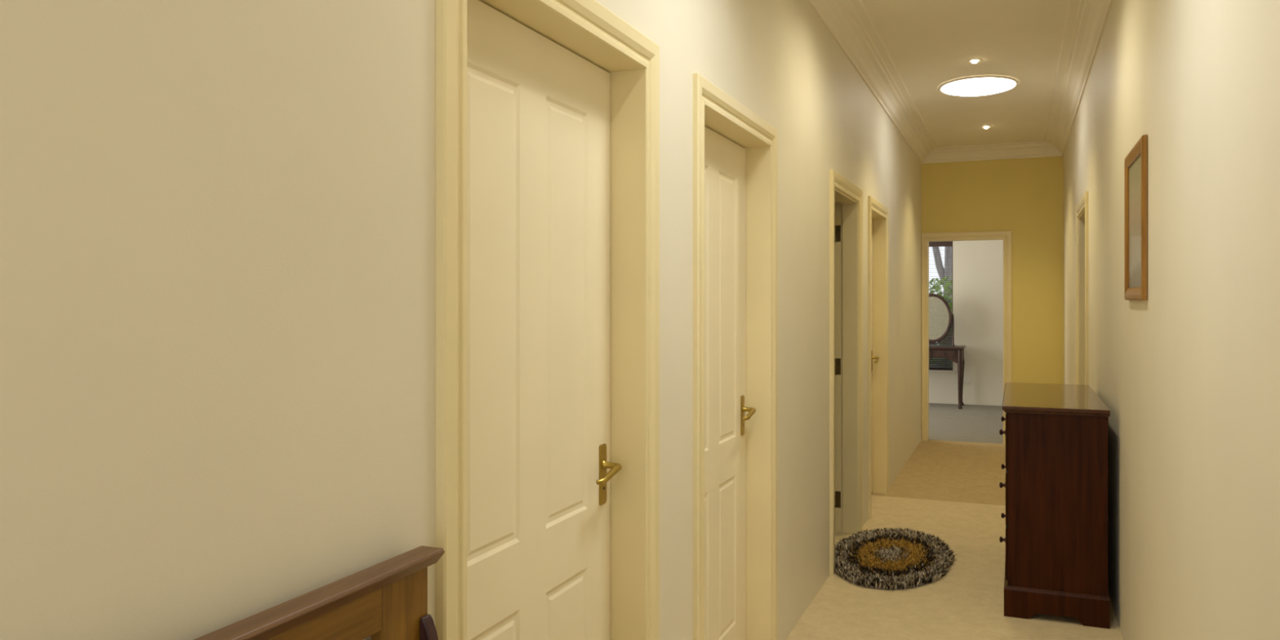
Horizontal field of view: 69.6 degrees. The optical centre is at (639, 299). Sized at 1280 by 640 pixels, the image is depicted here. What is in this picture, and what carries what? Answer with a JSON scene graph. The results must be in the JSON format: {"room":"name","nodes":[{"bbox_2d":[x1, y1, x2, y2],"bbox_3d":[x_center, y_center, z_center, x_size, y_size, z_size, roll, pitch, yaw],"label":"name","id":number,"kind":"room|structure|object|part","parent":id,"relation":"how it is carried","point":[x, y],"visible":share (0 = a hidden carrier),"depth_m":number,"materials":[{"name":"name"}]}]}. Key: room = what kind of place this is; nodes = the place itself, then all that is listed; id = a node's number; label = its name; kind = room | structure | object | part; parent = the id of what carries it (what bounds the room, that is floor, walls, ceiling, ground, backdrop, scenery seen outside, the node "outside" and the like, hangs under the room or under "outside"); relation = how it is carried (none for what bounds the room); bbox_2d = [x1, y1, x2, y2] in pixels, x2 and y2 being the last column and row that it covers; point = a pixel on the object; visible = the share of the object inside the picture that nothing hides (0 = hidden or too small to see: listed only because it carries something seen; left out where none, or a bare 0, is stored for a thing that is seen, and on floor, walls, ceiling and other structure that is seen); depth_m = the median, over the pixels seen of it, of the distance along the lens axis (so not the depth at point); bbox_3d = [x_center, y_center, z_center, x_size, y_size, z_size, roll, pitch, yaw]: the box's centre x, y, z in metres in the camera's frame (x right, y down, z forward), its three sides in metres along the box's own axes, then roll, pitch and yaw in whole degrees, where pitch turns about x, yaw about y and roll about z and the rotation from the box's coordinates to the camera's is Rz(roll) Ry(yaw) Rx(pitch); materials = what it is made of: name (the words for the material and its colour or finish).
{"room":"home hallway","nodes":[
{"label":"home hallway","id":0,"kind":"room"},
{"bbox_2d":[0,0,921,639],"bbox_3d":[0.651,-0.045,4.148,0.140,2.950,11.370,0,0,22],"label":"wall","id":1,"kind":"structure","parent":0,"point":[218,217],"depth_m":1.21,"materials":[{"name":"paint"}]},
{"bbox_2d":[435,0,659,639],"bbox_3d":[-0.209,0.375,2.025,0.158,2.110,0.999,0,0,22],"label":"door","id":2,"kind":"structure","parent":1,"relation":"in","point":[548,111],"depth_m":2.07,"materials":[{"name":"paint"}]},
{"bbox_3d":[-0.095,0.450,2.372,0.006,0.155,0.038,0,0,22],"label":"handle","id":3,"kind":"part","parent":2,"relation":"part of","materials":[{"name":"gold metal"}]},
{"bbox_3d":[-0.088,0.433,2.315,0.053,0.044,0.127,0,0,22],"label":"lever","id":4,"kind":"part","parent":2,"relation":"part of","materials":[{"name":"gold metal"}]},
{"bbox_2d":[693,72,777,639],"bbox_3d":[0.289,0.375,3.240,0.158,2.110,0.985,0,0,22],"label":"door","id":5,"kind":"structure","parent":1,"relation":"in","point":[735,149],"depth_m":3.44,"materials":[{"name":"paint"}]},
{"bbox_3d":[0.400,0.450,3.581,0.006,0.155,0.038,0,0,22],"label":"handle","id":6,"kind":"part","parent":5,"relation":"part of","materials":[{"name":"gold metal"}]},
{"bbox_3d":[0.406,0.433,3.524,0.053,0.044,0.127,0,0,22],"label":"lever","id":7,"kind":"part","parent":5,"relation":"part of","materials":[{"name":"gold metal"}]},
{"bbox_2d":[829,168,862,575],"bbox_3d":[1.198,0.375,5.631,0.329,2.110,1.761,0,0,12],"label":"door","id":8,"kind":"structure","parent":1,"relation":"in","point":[846,233],"depth_m":5.63,"materials":[{"name":"paint"}]},
{"bbox_2d":[807,0,937,163],"bbox_3d":[0.794,-1.455,4.089,0.170,0.130,11.370,0,0,22],"label":"crown molding","id":9,"kind":"structure","parent":1,"relation":"attached to","point":[849,23],"depth_m":5.71,"materials":[{"name":"paint"}]},
{"bbox_2d":[867,195,888,519],"bbox_3d":[1.607,0.375,6.458,0.158,2.110,0.920,0,0,22],"label":"door","id":10,"kind":"structure","parent":1,"relation":"in","point":[877,213],"depth_m":6.79,"materials":[{"name":"paint"}]},
{"bbox_3d":[1.712,0.433,6.712,0.053,0.044,0.127,0,0,22],"label":"lever","id":11,"kind":"part","parent":10,"relation":"part of","materials":[{"name":"gold metal"}]},
{"bbox_2d":[834,202,835,489],"bbox_3d":[-0.414,-0.045,6.059,3.280,2.950,3.300,0,0,22],"label":"wall","id":12,"kind":"structure","parent":0,"point":[834,202],"depth_m":6.94,"materials":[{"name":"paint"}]},
{"bbox_2d":[786,403,1123,639],"bbox_3d":[1.536,1.480,5.730,7.300,0.100,15.210,0,0,22],"label":"floor","id":13,"kind":"structure","parent":0,"point":[966,602],"depth_m":5.04,"materials":[{"name":"carpet"}]},
{"bbox_2d":[193,545,444,639],"bbox_3d":[-0.445,0.910,0.617,0.472,1.040,1.644,0,0,22],"label":"wooden settle","id":14,"kind":"object","parent":13,"relation":"on","point":[388,599],"visible":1,"depth_m":1.30,"materials":[{"name":"brown wood"}]},
{"bbox_3d":[-0.652,0.450,0.702,0.021,0.066,1.404,0,0,22],"label":"rail","id":15,"kind":"part","parent":14,"relation":"part of","materials":[{"name":"brown wood"}]},
{"bbox_3d":[-0.365,0.923,1.402,0.025,1.013,0.109,0,0,22],"label":"post","id":16,"kind":"part","parent":14,"relation":"part of","materials":[{"name":"orange wood"}]},
{"bbox_3d":[-0.141,0.711,1.355,0.426,0.438,0.022,0,0,22],"label":"arm","id":17,"kind":"part","parent":14,"relation":"part of","materials":[{"name":"brown wood"}]},
{"bbox_2d":[834,526,956,589],"bbox_3d":[1.392,1.410,5.096,0.693,0.039,1.228,0,0,22],"label":"rug","id":18,"kind":"object","parent":13,"relation":"on","point":[879,558],"visible":1,"depth_m":4.99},
{"bbox_2d":[928,293,965,408],"bbox_3d":[3.825,0.671,12.453,1.076,1.518,0.528,0,0,22],"label":"table","id":19,"kind":"object","parent":13,"relation":"on","point":[940,317],"visible":0.52,"depth_m":12.36,"materials":[{"name":"brown wood"}]},
{"bbox_2d":[928,293,954,346],"bbox_3d":[3.953,0.266,12.435,0.569,0.708,0.047,0,0,22],"label":"mirror","id":20,"kind":"object","parent":19,"relation":"on","point":[940,317],"depth_m":12.40,"materials":[{"name":"brown mirror"}]},
{"bbox_3d":[4.014,0.713,12.135,0.270,0.090,0.018,0,0,22],"label":"drawer","id":21,"kind":"part","parent":19,"relation":"part of","materials":[{"name":"brown wood"}]},
{"bbox_3d":[4.203,1.042,12.078,0.068,0.775,0.068,0,0,22],"label":"leg","id":22,"kind":"part","parent":19,"relation":"part of","materials":[{"name":"brown wood"}]},
{"bbox_3d":[4.362,1.042,12.467,0.068,0.775,0.068,0,0,22],"label":"leg","id":23,"kind":"part","parent":19,"relation":"part of","materials":[{"name":"brown wood"}]},
{"bbox_2d":[999,382,1110,628],"bbox_3d":[2.075,0.955,4.677,0.454,0.951,1.298,0,0,22],"label":"dresser","id":24,"kind":"object","parent":13,"relation":"on","point":[1056,484],"visible":1,"depth_m":4.10,"materials":[{"name":"brown wood"}]},
{"bbox_3d":[1.777,0.647,4.503,0.033,0.030,0.030,0,0,22],"label":"knob","id":25,"kind":"part","parent":24,"relation":"part of","materials":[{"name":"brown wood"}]},
{"bbox_3d":[1.777,0.906,4.503,0.033,0.030,0.030,0,0,22],"label":"knob","id":26,"kind":"part","parent":24,"relation":"part of","materials":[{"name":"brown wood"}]},
{"bbox_3d":[1.777,1.173,4.503,0.033,0.030,0.030,0,0,22],"label":"knob","id":27,"kind":"part","parent":24,"relation":"part of","materials":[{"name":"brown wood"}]},
{"bbox_3d":[1.900,0.649,4.749,0.012,0.248,1.190,0,0,22],"label":"drawer","id":28,"kind":"part","parent":24,"relation":"part of","materials":[{"name":"brown wood"}]},
{"bbox_3d":[1.900,0.909,4.749,0.012,0.238,1.190,0,0,22],"label":"drawer","id":29,"kind":"part","parent":24,"relation":"part of","materials":[{"name":"brown wood"}]},
{"bbox_3d":[1.900,1.163,4.749,0.012,0.235,1.190,0,0,22],"label":"drawer","id":30,"kind":"part","parent":24,"relation":"part of","materials":[{"name":"brown wood"}]},
{"bbox_3d":[2.087,1.303,4.673,0.428,0.018,1.282,0,0,22],"label":"plinth moulding","id":31,"kind":"part","parent":24,"relation":"part of","materials":[{"name":"brown wood"}]},
{"bbox_2d":[861,0,1069,146],"bbox_3d":[1.536,-1.570,5.730,7.300,0.100,15.210,0,0,22],"label":"ceiling","id":32,"kind":"structure","parent":0,"point":[930,43],"depth_m":5.75,"materials":[{"name":"paint"}]},
{"bbox_2d":[967,58,981,63],"bbox_3d":[2.119,-1.510,5.829,0.086,0.020,0.086,0,0,22],"label":"recessed light","id":33,"kind":"object","parent":32,"relation":"in","point":[972,60],"visible":1,"depth_m":5.81,"materials":[{"name":"paint"}]},
{"bbox_2d":[937,75,1019,96],"bbox_3d":[2.394,-1.499,6.519,0.544,0.040,0.620,0,0,22],"label":"skylight","id":34,"kind":"object","parent":32,"relation":"attached to","point":[981,85],"visible":1,"depth_m":6.41,"materials":[{"name":"glass"}]},
{"bbox_2d":[981,125,991,128],"bbox_3d":[3.030,-1.510,8.052,0.086,0.020,0.086,0,0,22],"label":"recessed light","id":35,"kind":"object","parent":32,"relation":"in","point":[984,126],"visible":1,"depth_m":8.04,"materials":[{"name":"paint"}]},
{"bbox_2d":[928,240,1003,405],"bbox_3d":[4.346,-0.045,12.722,4.800,2.950,0.140,0,0,22],"label":"wall","id":36,"kind":"structure","parent":0,"point":[977,265],"depth_m":12.54,"materials":[{"name":"paint"}]},
{"bbox_2d":[928,241,955,373],"bbox_3d":[3.674,0.095,12.962,1.455,1.810,0.125,0,0,22],"label":"window","id":37,"kind":"structure","parent":36,"relation":"in","point":[931,370],"depth_m":12.72,"materials":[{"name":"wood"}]},
{"bbox_2d":[928,241,952,368],"bbox_3d":[3.677,0.072,12.950,1.369,1.755,0.045,0,0,22],"label":"blind","id":38,"kind":"object","parent":37,"relation":"attached to","point":[940,244],"visible":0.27,"depth_m":12.73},
{"bbox_3d":[3.677,-0.772,12.950,1.369,0.065,0.045,0,0,22],"label":"head rail","id":39,"kind":"part","parent":38,"relation":"part of","materials":[{"name":"brown wood"}]},
{"bbox_3d":[4.168,0.100,12.748,0.002,1.700,0.002,0,0,22],"label":"cord","id":40,"kind":"part","parent":38,"relation":"part of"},
{"bbox_3d":[3.667,0.985,12.943,1.455,0.030,0.085,0,0,22],"label":"sill","id":41,"kind":"part","parent":37,"relation":"part of","materials":[{"name":"paint"}]},
{"bbox_2d":[963,378,970,384],"bbox_3d":[4.473,1.115,12.587,0.086,0.070,0.012,0,0,22],"label":"wall socket","id":42,"kind":"object","parent":36,"relation":"attached to","point":[965,380],"visible":1,"depth_m":12.58,"materials":[{"name":"white plastic"}]},
{"bbox_2d":[921,155,1062,384],"bbox_3d":[3.501,-0.045,9.188,1.595,2.950,0.120,0,0,22],"label":"wall","id":43,"kind":"structure","parent":0,"point":[1023,197],"depth_m":9.02,"materials":[{"name":"paint"}]},
{"bbox_2d":[921,231,1012,444],"bbox_3d":[3.286,0.375,9.267,0.852,2.110,0.138,0,0,22],"label":"door frame","id":44,"kind":"structure","parent":43,"relation":"in","point":[1006,236],"depth_m":9.23,"materials":[{"name":"paint"}]},
{"bbox_2d":[922,141,1062,163],"bbox_3d":[3.446,-1.455,9.054,1.315,0.130,0.170,0,0,22],"label":"crown molding","id":45,"kind":"structure","parent":43,"relation":"attached to","point":[1034,148],"depth_m":9.06,"materials":[{"name":"paint"}]},
{"bbox_2d":[1062,0,1279,639],"bbox_3d":[1.997,-0.045,3.596,0.140,2.950,11.370,0,0,22],"label":"wall","id":46,"kind":"structure","parent":0,"point":[1187,375],"depth_m":2.40,"materials":[{"name":"paint"}]},
{"bbox_2d":[1044,0,1113,155],"bbox_3d":[1.854,-1.455,3.655,0.170,0.130,11.370,0,0,22],"label":"crown molding","id":47,"kind":"structure","parent":46,"relation":"attached to","point":[1086,20],"depth_m":5.66,"materials":[{"name":"paint"}]},
{"bbox_2d":[1075,191,1088,385],"bbox_3d":[3.274,0.375,6.559,0.335,2.110,1.862,0,0,33],"label":"door","id":48,"kind":"structure","parent":46,"relation":"in","point":[1082,208],"depth_m":6.63,"materials":[{"name":"paint"}]},
{"bbox_2d":[1124,134,1146,300],"bbox_3d":[1.833,-0.283,3.409,0.017,0.566,0.560,0,0,22],"label":"framed picture","id":49,"kind":"object","parent":46,"relation":"attached to","point":[1135,162],"visible":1,"depth_m":3.42,"materials":[{"name":"brown wood"}]},
{"bbox_2d":[1128,154,1141,288],"bbox_3d":[1.839,-0.283,3.407,0.002,0.482,0.476,0,0,22],"label":"print","id":50,"kind":"object","parent":49,"relation":"attached to","point":[1135,160],"depth_m":3.44},
{"label":"outside","id":51,"kind":"structure","parent":0,"visible":0},
{"bbox_3d":[6.393,1.555,20.885,20.000,0.150,16.500,0,0,22],"label":"ground","id":52,"kind":"structure","parent":51,"visible":0},
{"bbox_2d":[928,276,951,367],"bbox_3d":[4.823,0.586,14.445,1.534,1.944,1.069,0,0,22],"label":"shrub","id":53,"kind":"object","parent":52,"relation":"on","point":[945,277],"visible":0.05,"depth_m":14.37,"materials":[{"name":"green plant"}]},
{"bbox_2d":[932,246,951,367],"bbox_3d":[5.233,-1.542,15.683,3.242,6.060,2.894,0,0,22],"label":"tree","id":54,"kind":"object","parent":52,"relation":"on","point":[937,256],"visible":0.02,"depth_m":15.55,"materials":[{"name":"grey plant"}]}
]}

